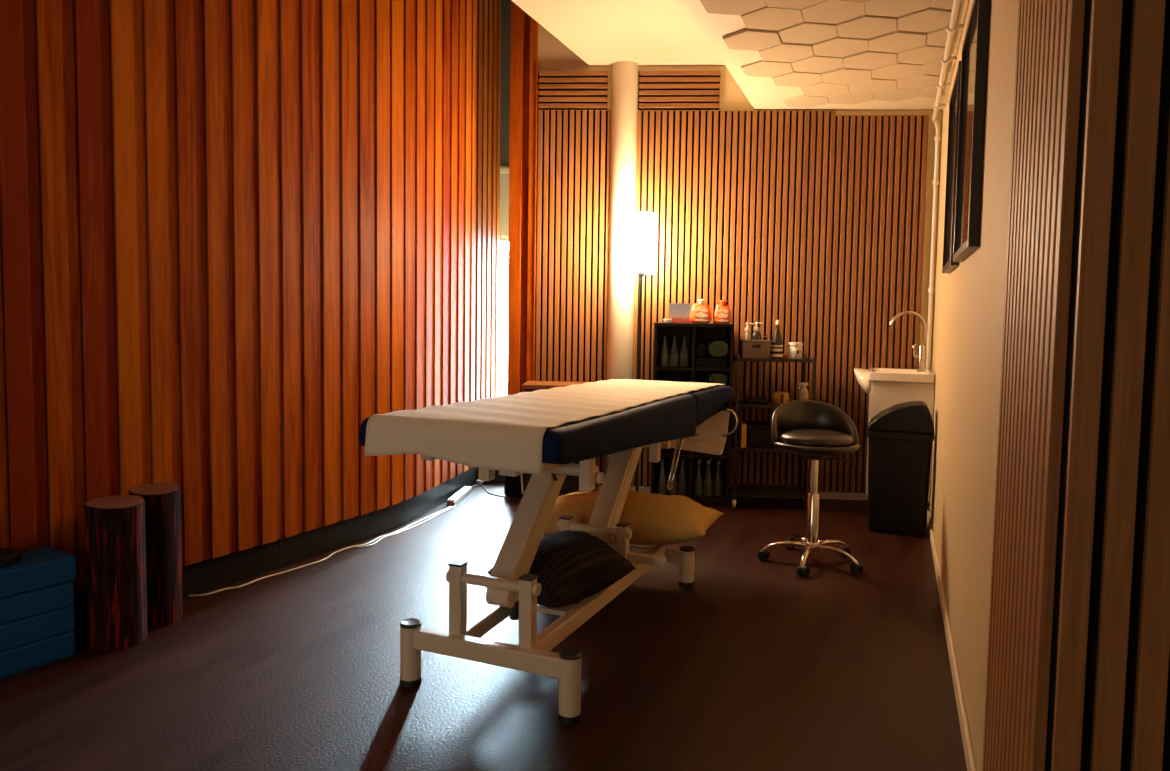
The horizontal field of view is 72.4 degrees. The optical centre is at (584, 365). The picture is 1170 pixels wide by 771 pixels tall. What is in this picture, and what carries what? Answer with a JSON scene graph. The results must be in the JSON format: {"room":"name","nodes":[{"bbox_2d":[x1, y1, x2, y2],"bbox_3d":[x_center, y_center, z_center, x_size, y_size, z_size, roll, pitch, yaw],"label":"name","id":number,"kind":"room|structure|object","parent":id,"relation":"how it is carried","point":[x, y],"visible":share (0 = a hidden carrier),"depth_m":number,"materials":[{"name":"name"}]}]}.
{"room":"massage room","nodes":[
{"label":"massage room","id":0,"kind":"room"},
{"bbox_2d":[0,0,500,595],"bbox_3d":[-1.966,-0.882,3.139,0.603,3.750,6.780,3,4,26],"label":"wall","id":1,"kind":"structure","parent":0,"point":[236,236],"depth_m":3.50,"materials":[{"name":"brown wood"}]},
{"bbox_2d":[74,467,478,631],"bbox_3d":[-1.957,0.916,3.236,0.487,0.150,6.786,3,4,25],"label":"baseboard","id":2,"kind":"structure","parent":1,"relation":"attached to","point":[210,574],"depth_m":3.91,"materials":[{"name":"black wood"}]},
{"bbox_2d":[484,470,503,482],"bbox_3d":[-0.655,0.774,5.890,0.217,0.140,0.180,1,4,0],"label":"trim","id":3,"kind":"structure","parent":1,"relation":"attached to","point":[498,478],"depth_m":5.80,"materials":[{"name":"black"}]},
{"bbox_2d":[0,482,966,770],"bbox_3d":[-0.116,1.085,2.573,8.200,0.050,9.000,1,4,0],"label":"floor","id":4,"kind":"structure","parent":0,"point":[756,665],"depth_m":2.70,"materials":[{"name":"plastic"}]},
{"bbox_2d":[0,547,76,678],"bbox_3d":[-2.030,0.851,2.596,0.197,0.358,0.626,3,4,33],"label":"mat","id":5,"kind":"object","parent":4,"relation":"on","point":[37,609],"visible":1,"depth_m":2.70,"materials":[{"name":"blue plastic"}]},
{"bbox_2d":[0,548,21,567],"bbox_3d":[-1.974,0.641,2.688,0.132,0.051,0.132,3,4,33],"label":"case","id":6,"kind":"object","parent":5,"relation":"on","point":[8,556],"visible":1,"depth_m":2.67,"materials":[{"name":"black plastic"}]},
{"bbox_2d":[85,495,147,650],"bbox_3d":[-1.709,0.752,2.933,0.191,0.522,0.190,2,4,15],"label":"foam roller","id":7,"kind":"object","parent":4,"relation":"on","point":[115,531],"visible":1,"depth_m":2.85,"materials":[{"name":"brown wood"}]},
{"bbox_2d":[128,483,182,628],"bbox_3d":[-1.672,0.737,3.130,0.181,0.528,0.178,3,4,35],"label":"foam roller","id":8,"kind":"object","parent":4,"relation":"on","point":[163,527],"visible":0.67,"depth_m":3.07,"materials":[{"name":"brown wood"}]},
{"bbox_2d":[188,506,450,596],"bbox_3d":[-1.216,0.937,4.182,0.136,0.010,1.853,3,4,27],"label":"cable","id":9,"kind":"object","parent":4,"relation":"on","point":[373,540],"visible":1,"depth_m":3.85,"materials":[{"name":"beige plastic"}]},
{"bbox_2d":[356,506,455,547],"bbox_3d":[-0.982,0.916,4.585,0.048,0.009,0.989,2,4,22],"label":"cable","id":10,"kind":"object","parent":4,"relation":"on","point":[453,506],"visible":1,"depth_m":4.49,"materials":[{"name":"beige plastic"}]},
{"bbox_2d":[447,486,471,505],"bbox_3d":[-0.825,0.858,5.264,0.052,0.044,0.420,1,4,7],"label":"power strip","id":11,"kind":"object","parent":4,"relation":"on","point":[465,491],"visible":1,"depth_m":5.21,"materials":[{"name":"white plastic"}]},
{"bbox_2d":[476,479,483,484],"bbox_3d":[-0.755,0.835,5.744,0.036,0.033,0.090,2,4,11],"label":"plug adapter","id":12,"kind":"object","parent":4,"relation":"on","point":[478,482],"visible":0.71,"depth_m":5.70,"materials":[{"name":"beige plastic"}]},
{"bbox_2d":[471,485,521,499],"bbox_3d":[-0.601,0.866,5.376,0.164,0.025,0.663,-2,5,-39],"label":"cable","id":13,"kind":"object","parent":4,"relation":"on","point":[474,485],"visible":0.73,"depth_m":5.39,"materials":[{"name":"black plastic"}]},
{"bbox_2d":[504,473,524,496],"bbox_3d":[-0.470,0.793,5.429,0.136,0.165,0.155,1,4,3],"label":"speaker box","id":14,"kind":"object","parent":4,"relation":"on","point":[512,485],"visible":0.55,"depth_m":5.35,"materials":[{"name":"black plastic"}]},
{"bbox_2d":[505,475,521,493],"bbox_3d":[-0.475,0.795,5.354,0.116,0.132,0.005,1,4,3],"label":"grille","id":15,"kind":"object","parent":14,"relation":"attached to","point":[512,484],"depth_m":5.35,"materials":[{"name":"black"}]},
{"bbox_2d":[359,385,737,724],"bbox_3d":[0.080,0.561,3.347,0.754,0.905,2.298,2,4,22],"label":"massage table","id":16,"kind":"object","parent":4,"relation":"on","point":[672,421],"visible":0.81,"depth_m":2.68,"materials":[{"name":"white metal"}]},
{"bbox_2d":[364,379,725,474],"bbox_3d":[0.051,0.163,3.317,0.592,0.128,2.288,2,4,22],"label":"paper cover","id":17,"kind":"object","parent":16,"relation":"on","point":[503,432],"visible":1,"depth_m":2.36,"materials":[{"name":"white paper"}]},
{"bbox_2d":[487,530,635,607],"bbox_3d":[-0.078,0.735,2.929,0.318,0.228,0.490,4,5,38],"label":"cushion","id":18,"kind":"object","parent":16,"relation":"on","point":[571,567],"visible":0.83,"depth_m":2.82,"materials":[{"name":"fabric"}]},
{"bbox_2d":[543,490,723,544],"bbox_3d":[0.164,0.696,3.694,0.880,0.228,0.490,2,4,19],"label":"pillow","id":19,"kind":"object","parent":16,"relation":"on","point":[654,519],"visible":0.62,"depth_m":3.49,"materials":[{"name":"yellow fabric"}]},
{"bbox_2d":[522,381,597,493],"bbox_3d":[-0.159,0.503,5.322,0.494,0.768,0.330,1,4,3],"label":"sideboard","id":20,"kind":"object","parent":4,"relation":"on","point":[571,483],"visible":0.18,"depth_m":5.18,"materials":[{"name":"brown wood"}]},
{"bbox_2d":[626,212,656,491],"bbox_3d":[0.352,-0.034,5.178,0.236,1.872,0.236,1,4,3],"label":"floor lamp","id":21,"kind":"object","parent":4,"relation":"on","point":[641,226],"visible":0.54,"depth_m":5.06,"materials":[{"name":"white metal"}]},
{"bbox_2d":[650,322,733,507],"bbox_3d":[0.694,0.313,5.264,0.500,1.180,0.290,1,4,3],"label":"shelf unit","id":22,"kind":"object","parent":4,"relation":"on","point":[694,333],"visible":0.52,"depth_m":5.27,"materials":[{"name":"black laminate"}]},
{"bbox_2d":[657,459,666,494],"bbox_3d":[0.508,0.731,5.271,0.062,0.232,0.062,1,4,4],"label":"oil bottle","id":23,"kind":"object","parent":22,"relation":"on","point":[661,481],"visible":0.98,"depth_m":5.25,"materials":[{"name":"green glass"}]},
{"bbox_2d":[659,336,668,366],"bbox_3d":[0.519,-0.091,5.230,0.062,0.197,0.062,1,4,3],"label":"oil bottle","id":24,"kind":"object","parent":22,"relation":"on","point":[664,355],"visible":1,"depth_m":5.21,"materials":[{"name":"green glass"}]},
{"bbox_2d":[663,319,671,322],"bbox_3d":[0.539,-0.291,5.216,0.056,0.024,0.056,1,4,0],"label":"tea light","id":25,"kind":"object","parent":22,"relation":"on","point":[664,320],"visible":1,"depth_m":5.19,"materials":[{"name":"white wax"}]},
{"bbox_2d":[668,459,677,494],"bbox_3d":[0.580,0.733,5.267,0.062,0.232,0.062,1,4,4],"label":"oil bottle","id":26,"kind":"object","parent":22,"relation":"on","point":[673,491],"visible":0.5,"depth_m":5.25,"materials":[{"name":"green glass"}]},
{"bbox_2d":[669,337,678,366],"bbox_3d":[0.583,-0.089,5.226,0.062,0.197,0.062,1,4,4],"label":"oil bottle","id":27,"kind":"object","parent":22,"relation":"on","point":[674,356],"visible":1,"depth_m":5.21,"materials":[{"name":"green glass"}]},
{"bbox_2d":[669,303,690,322],"bbox_3d":[0.622,-0.343,5.242,0.140,0.129,0.055,1,4,4],"label":"picture card","id":28,"kind":"object","parent":22,"relation":"on","point":[678,312],"visible":0.96,"depth_m":5.22,"materials":[{"name":"beige paper"}]},
{"bbox_2d":[678,459,686,494],"bbox_3d":[0.643,0.734,5.263,0.062,0.232,0.062,1,4,4],"label":"oil bottle","id":29,"kind":"object","parent":22,"relation":"on","point":[682,481],"visible":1,"depth_m":5.24,"materials":[{"name":"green glass"}]},
{"bbox_2d":[679,337,688,366],"bbox_3d":[0.649,-0.088,5.222,0.062,0.197,0.062,1,4,4],"label":"oil bottle","id":30,"kind":"object","parent":22,"relation":"on","point":[684,355],"visible":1,"depth_m":5.20,"materials":[{"name":"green glass"}]},
{"bbox_2d":[693,459,702,495],"bbox_3d":[0.746,0.730,5.256,0.062,0.242,0.062,1,4,4],"label":"oil bottle","id":31,"kind":"object","parent":22,"relation":"on","point":[698,482],"visible":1,"depth_m":5.24,"materials":[{"name":"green glass"}]},
{"bbox_2d":[689,299,711,322],"bbox_3d":[0.754,-0.353,5.207,0.147,0.155,0.083,1,4,4],"label":"bottle","id":32,"kind":"object","parent":22,"relation":"on","point":[700,312],"visible":0.99,"depth_m":5.18,"materials":[{"name":"orange plastic"}]},
{"bbox_2d":[703,459,712,495],"bbox_3d":[0.810,0.731,5.252,0.062,0.242,0.062,1,4,4],"label":"oil bottle","id":33,"kind":"object","parent":22,"relation":"on","point":[708,483],"visible":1,"depth_m":5.23,"materials":[{"name":"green glass"}]},
{"bbox_2d":[695,356,727,368],"bbox_3d":[0.819,-0.023,5.236,0.205,0.069,0.240,1,4,4],"label":"folded towel","id":34,"kind":"object","parent":22,"relation":"on","point":[705,361],"visible":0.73,"depth_m":5.12,"materials":[{"name":"black fabric"}]},
{"bbox_2d":[695,343,706,356],"bbox_3d":[0.753,-0.103,5.232,0.077,0.089,0.226,1,4,3],"label":"rolled towel","id":35,"kind":"object","parent":34,"relation":"on","point":[700,348],"visible":0.88,"depth_m":5.12,"materials":[{"name":"black fabric"}]},
{"bbox_2d":[706,340,727,356],"bbox_3d":[0.859,-0.110,5.215,0.134,0.109,0.246,1,4,4],"label":"rolled towel","id":36,"kind":"object","parent":34,"relation":"on","point":[716,348],"visible":0.94,"depth_m":5.10,"materials":[{"name":"green fabric"}]},
{"bbox_2d":[713,459,722,495],"bbox_3d":[0.875,0.733,5.248,0.062,0.242,0.062,1,4,3],"label":"oil bottle","id":37,"kind":"object","parent":22,"relation":"on","point":[718,483],"visible":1,"depth_m":5.23,"materials":[{"name":"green glass"}]},
{"bbox_2d":[716,404,726,411],"bbox_3d":[0.815,0.212,5.250,0.204,0.157,0.240,1,4,3],"label":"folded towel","id":38,"kind":"object","parent":22,"relation":"on","point":[723,407],"visible":0.09,"depth_m":5.13,"materials":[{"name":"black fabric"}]},
{"bbox_2d":[706,371,726,385],"bbox_3d":[0.857,0.087,5.227,0.130,0.095,0.246,1,4,3],"label":"rolled towel","id":39,"kind":"object","parent":38,"relation":"on","point":[719,377],"visible":0.87,"depth_m":5.11,"materials":[{"name":"green fabric"}]},
{"bbox_2d":[713,300,731,323],"bbox_3d":[0.895,-0.348,5.199,0.119,0.150,0.079,1,4,3],"label":"bottle","id":40,"kind":"object","parent":22,"relation":"on","point":[722,314],"visible":1,"depth_m":5.18,"materials":[{"name":"orange plastic"}]},
{"bbox_2d":[729,353,815,507],"bbox_3d":[1.211,0.420,5.228,0.502,0.984,0.321,1,4,3],"label":"trolley","id":41,"kind":"object","parent":4,"relation":"on","point":[754,490],"visible":0.51,"depth_m":5.12,"materials":[{"name":"black metal"}]},
{"bbox_2d":[738,421,746,447],"bbox_3d":[1.025,0.449,5.212,0.032,0.150,0.150,1,4,4],"label":"box","id":42,"kind":"object","parent":41,"relation":"on","point":[742,430],"visible":1,"depth_m":5.14,"materials":[{"name":"orange cardboard"}]},
{"bbox_2d":[738,339,771,357],"bbox_3d":[1.103,-0.107,5.192,0.200,0.119,0.147,1,4,3],"label":"basket","id":43,"kind":"object","parent":41,"relation":"on","point":[746,350],"visible":0.94,"depth_m":5.13,"materials":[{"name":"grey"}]},
{"bbox_2d":[743,322,752,339],"bbox_3d":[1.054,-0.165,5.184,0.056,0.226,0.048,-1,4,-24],"label":"pump bottle","id":44,"kind":"object","parent":43,"relation":"in","point":[747,336],"visible":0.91,"depth_m":5.17,"materials":[{"name":"beige plastic"}]},
{"bbox_2d":[751,322,762,347],"bbox_3d":[1.112,-0.166,5.188,0.073,0.230,0.070,1,4,3],"label":"pump bottle","id":45,"kind":"object","parent":43,"relation":"in","point":[756,335],"visible":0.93,"depth_m":5.17,"materials":[{"name":"grey"}]},
{"bbox_2d":[743,398,767,403],"bbox_3d":[1.110,0.231,5.203,0.160,0.030,0.080,1,4,3],"label":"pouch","id":46,"kind":"object","parent":41,"relation":"on","point":[746,400],"visible":1,"depth_m":5.17,"materials":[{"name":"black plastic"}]},
{"bbox_2d":[732,399,781,407],"bbox_3d":[1.213,0.252,5.218,0.482,0.022,0.276,1,4,3],"label":"tray","id":47,"kind":"object","parent":41,"relation":"on","point":[737,403],"depth_m":5.09,"materials":[{"name":"black metal"}]},
{"bbox_2d":[731,441,785,451],"bbox_3d":[1.209,0.532,5.235,0.482,0.022,0.276,1,4,3],"label":"tray","id":48,"kind":"object","parent":41,"relation":"on","point":[736,447],"depth_m":5.11,"materials":[{"name":"black metal"}]},
{"bbox_2d":[744,421,774,447],"bbox_3d":[1.162,0.451,5.223,0.218,0.150,0.188,1,4,3],"label":"storage box","id":49,"kind":"object","parent":41,"relation":"on","point":[758,434],"visible":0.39,"depth_m":5.14,"materials":[{"name":"black plastic"}]},
{"bbox_2d":[730,484,807,497],"bbox_3d":[1.205,0.823,5.253,0.482,0.022,0.276,1,4,3],"label":"tray","id":50,"kind":"object","parent":41,"relation":"on","point":[754,490],"depth_m":5.22,"materials":[{"name":"black metal"}]},
{"bbox_2d":[733,356,812,362],"bbox_3d":[1.218,-0.040,5.199,0.482,0.022,0.276,1,4,3],"label":"tray","id":51,"kind":"object","parent":41,"relation":"on","point":[804,359],"depth_m":5.07,"materials":[{"name":"black metal"}]},
{"bbox_2d":[771,320,782,358],"bbox_3d":[1.242,-0.168,5.170,0.075,0.248,0.074,1,4,4],"label":"bottle","id":52,"kind":"object","parent":41,"relation":"on","point":[777,343],"visible":1,"depth_m":5.15,"materials":[{"name":"grey"}]},
{"bbox_2d":[772,391,788,403],"bbox_3d":[1.272,0.211,5.200,0.110,0.075,0.114,1,4,3],"label":"tape roll","id":53,"kind":"object","parent":41,"relation":"on","point":[778,397],"visible":0.94,"depth_m":5.16,"materials":[{"name":"brown"}]},
{"bbox_2d":[787,342,802,358],"bbox_3d":[1.358,-0.096,5.177,0.100,0.107,0.100,1,4,3],"label":"jar","id":54,"kind":"object","parent":41,"relation":"on","point":[794,349],"visible":1,"depth_m":5.14,"materials":[{"name":"beige plastic"}]},
{"bbox_2d":[798,382,807,399],"bbox_3d":[1.412,0.180,5.181,0.069,0.142,0.063,1,4,3],"label":"sprayer","id":55,"kind":"object","parent":41,"relation":"on","point":[803,392],"visible":0.85,"depth_m":5.16,"materials":[{"name":"beige plastic"}]},
{"bbox_2d":[798,388,807,399],"bbox_3d":[1.415,0.195,5.182,0.064,0.112,0.063,1,4,3],"label":"bottle","id":56,"kind":"object","parent":55,"relation":"attached to","point":[803,392],"depth_m":5.16,"materials":[{"name":"beige plastic"}]},
{"bbox_2d":[758,400,863,576],"bbox_3d":[1.127,0.590,4.003,0.499,0.797,0.505,1,4,0],"label":"stool","id":57,"kind":"object","parent":4,"relation":"on","point":[814,430],"visible":1,"depth_m":3.98,"materials":[{"name":"black leather"}]},
{"bbox_2d":[867,401,933,536],"bbox_3d":[1.817,0.583,4.634,0.356,0.752,0.264,2,4,21],"label":"waste bin","id":58,"kind":"object","parent":4,"relation":"on","point":[900,436],"visible":1,"depth_m":4.52,"materials":[{"name":"black plastic"}]},
{"bbox_2d":[498,0,510,355],"bbox_3d":[-0.434,-1.064,6.414,1.700,3.750,0.265,1,4,0],"label":"wall","id":59,"kind":"structure","parent":0,"point":[505,4],"depth_m":6.32,"materials":[{"name":"brown"}]},
{"bbox_2d":[498,166,508,395],"bbox_3d":[-0.464,-0.418,6.422,0.620,2.320,0.110,1,4,0],"label":"window","id":60,"kind":"structure","parent":59,"relation":"in","point":[504,170],"depth_m":6.43,"materials":[{"name":"beige glass"}]},
{"bbox_2d":[499,166,508,235],"bbox_3d":[-0.451,-1.300,6.342,0.620,0.550,0.060,1,4,0],"label":"roller blind","id":61,"kind":"object","parent":60,"relation":"attached to","point":[504,170],"depth_m":6.34,"materials":[{"name":"beige fabric"}]},
{"bbox_2d":[512,0,724,65],"bbox_3d":[-0.339,-2.012,2.852,1.110,0.310,6.700,2,4,21],"label":"ceiling","id":62,"kind":"structure","parent":0,"point":[600,32],"depth_m":4.69,"materials":[{"name":"beige paint"}]},
{"bbox_2d":[605,61,637,490],"bbox_3d":[0.245,-0.563,5.424,0.176,2.895,0.176,1,4,0],"label":"column","id":63,"kind":"structure","parent":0,"point":[624,87],"depth_m":5.33,"materials":[{"name":"beige paint"}]},
{"bbox_2d":[507,0,942,492],"bbox_3d":[1.152,-0.977,5.407,3.335,3.750,0.180,1,4,3],"label":"wall","id":64,"kind":"structure","parent":0,"point":[818,223],"depth_m":5.36,"materials":[{"name":"brown wood"}]},
{"bbox_2d":[596,485,867,499],"bbox_3d":[0.969,0.870,5.474,2.660,0.050,0.018,1,4,4],"label":"baseboard","id":65,"kind":"structure","parent":64,"relation":"attached to","point":[823,495],"depth_m":5.42,"materials":[{"name":"beige paint"}]},
{"bbox_2d":[854,311,934,501],"bbox_3d":[1.960,0.232,5.106,0.471,1.159,0.470,2,4,21],"label":"basin","id":66,"kind":"object","parent":64,"relation":"attached to","point":[885,388],"visible":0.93,"depth_m":4.92,"materials":[{"name":"beige ceramic"}]},
{"bbox_2d":[854,368,934,394],"bbox_3d":[1.985,0.116,5.083,0.548,0.178,0.564,1,4,0],"label":"basin","id":67,"kind":"object","parent":66,"relation":"in","point":[874,381],"depth_m":4.90,"materials":[{"name":"beige ceramic"}]},
{"bbox_2d":[889,311,926,371],"bbox_3d":[2.030,-0.152,5.031,0.216,0.381,0.105,1,4,0],"label":"tap","id":68,"kind":"object","parent":66,"relation":"on","point":[921,356],"depth_m":5.00,"materials":[{"name":"silver metal"}]},
{"bbox_2d":[682,0,966,109],"bbox_3d":[0.687,-1.669,2.474,1.220,0.317,6.700,2,4,21],"label":"ceiling","id":69,"kind":"structure","parent":0,"point":[781,54],"depth_m":4.05,"materials":[{"name":"beige paint"}]},
{"bbox_2d":[928,0,1169,770],"bbox_3d":[2.434,-0.803,2.925,1.903,3.750,4.530,2,4,21],"label":"wall","id":70,"kind":"structure","parent":0,"point":[1049,504],"depth_m":1.26,"materials":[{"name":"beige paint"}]},
{"bbox_2d":[926,0,963,369],"bbox_3d":[1.722,-0.327,3.864,0.076,2.463,3.094,2,4,21],"label":"pipe","id":71,"kind":"object","parent":70,"relation":"attached to","point":[951,28],"visible":0.79,"depth_m":5.20,"materials":[{"name":"white metal"}]},
{"bbox_2d":[942,61,960,272],"bbox_3d":[1.661,-0.853,3.603,0.032,0.838,0.620,2,4,21],"label":"framed picture","id":72,"kind":"object","parent":70,"relation":"attached to","point":[948,265],"visible":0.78,"depth_m":3.69,"materials":[{"name":"black wood"}]},
{"bbox_2d":[946,86,957,262],"bbox_3d":[1.666,-0.852,3.601,0.016,0.786,0.568,2,4,21],"label":"print","id":73,"kind":"object","parent":72,"relation":"attached to","point":[953,98],"depth_m":3.78,"materials":[{"name":"white paper"}]},
{"bbox_2d":[927,505,975,770],"bbox_3d":[1.625,0.988,3.668,0.013,0.060,3.660,2,4,21],"label":"baseboard","id":74,"kind":"structure","parent":70,"relation":"attached to","point":[966,739],"depth_m":2.73,"materials":[{"name":"beige paint"}]},
{"bbox_2d":[953,0,989,261],"bbox_3d":[1.365,-0.816,2.840,0.032,0.845,0.720,2,4,21],"label":"framed picture","id":75,"kind":"object","parent":70,"relation":"attached to","point":[974,58],"visible":1,"depth_m":2.73,"materials":[{"name":"black wood"}]},
{"bbox_2d":[957,8,977,249],"bbox_3d":[1.371,-0.816,2.837,0.016,0.793,0.668,2,4,21],"label":"print","id":76,"kind":"object","parent":75,"relation":"attached to","point":[968,62],"depth_m":2.95,"materials":[{"name":"white paper"}]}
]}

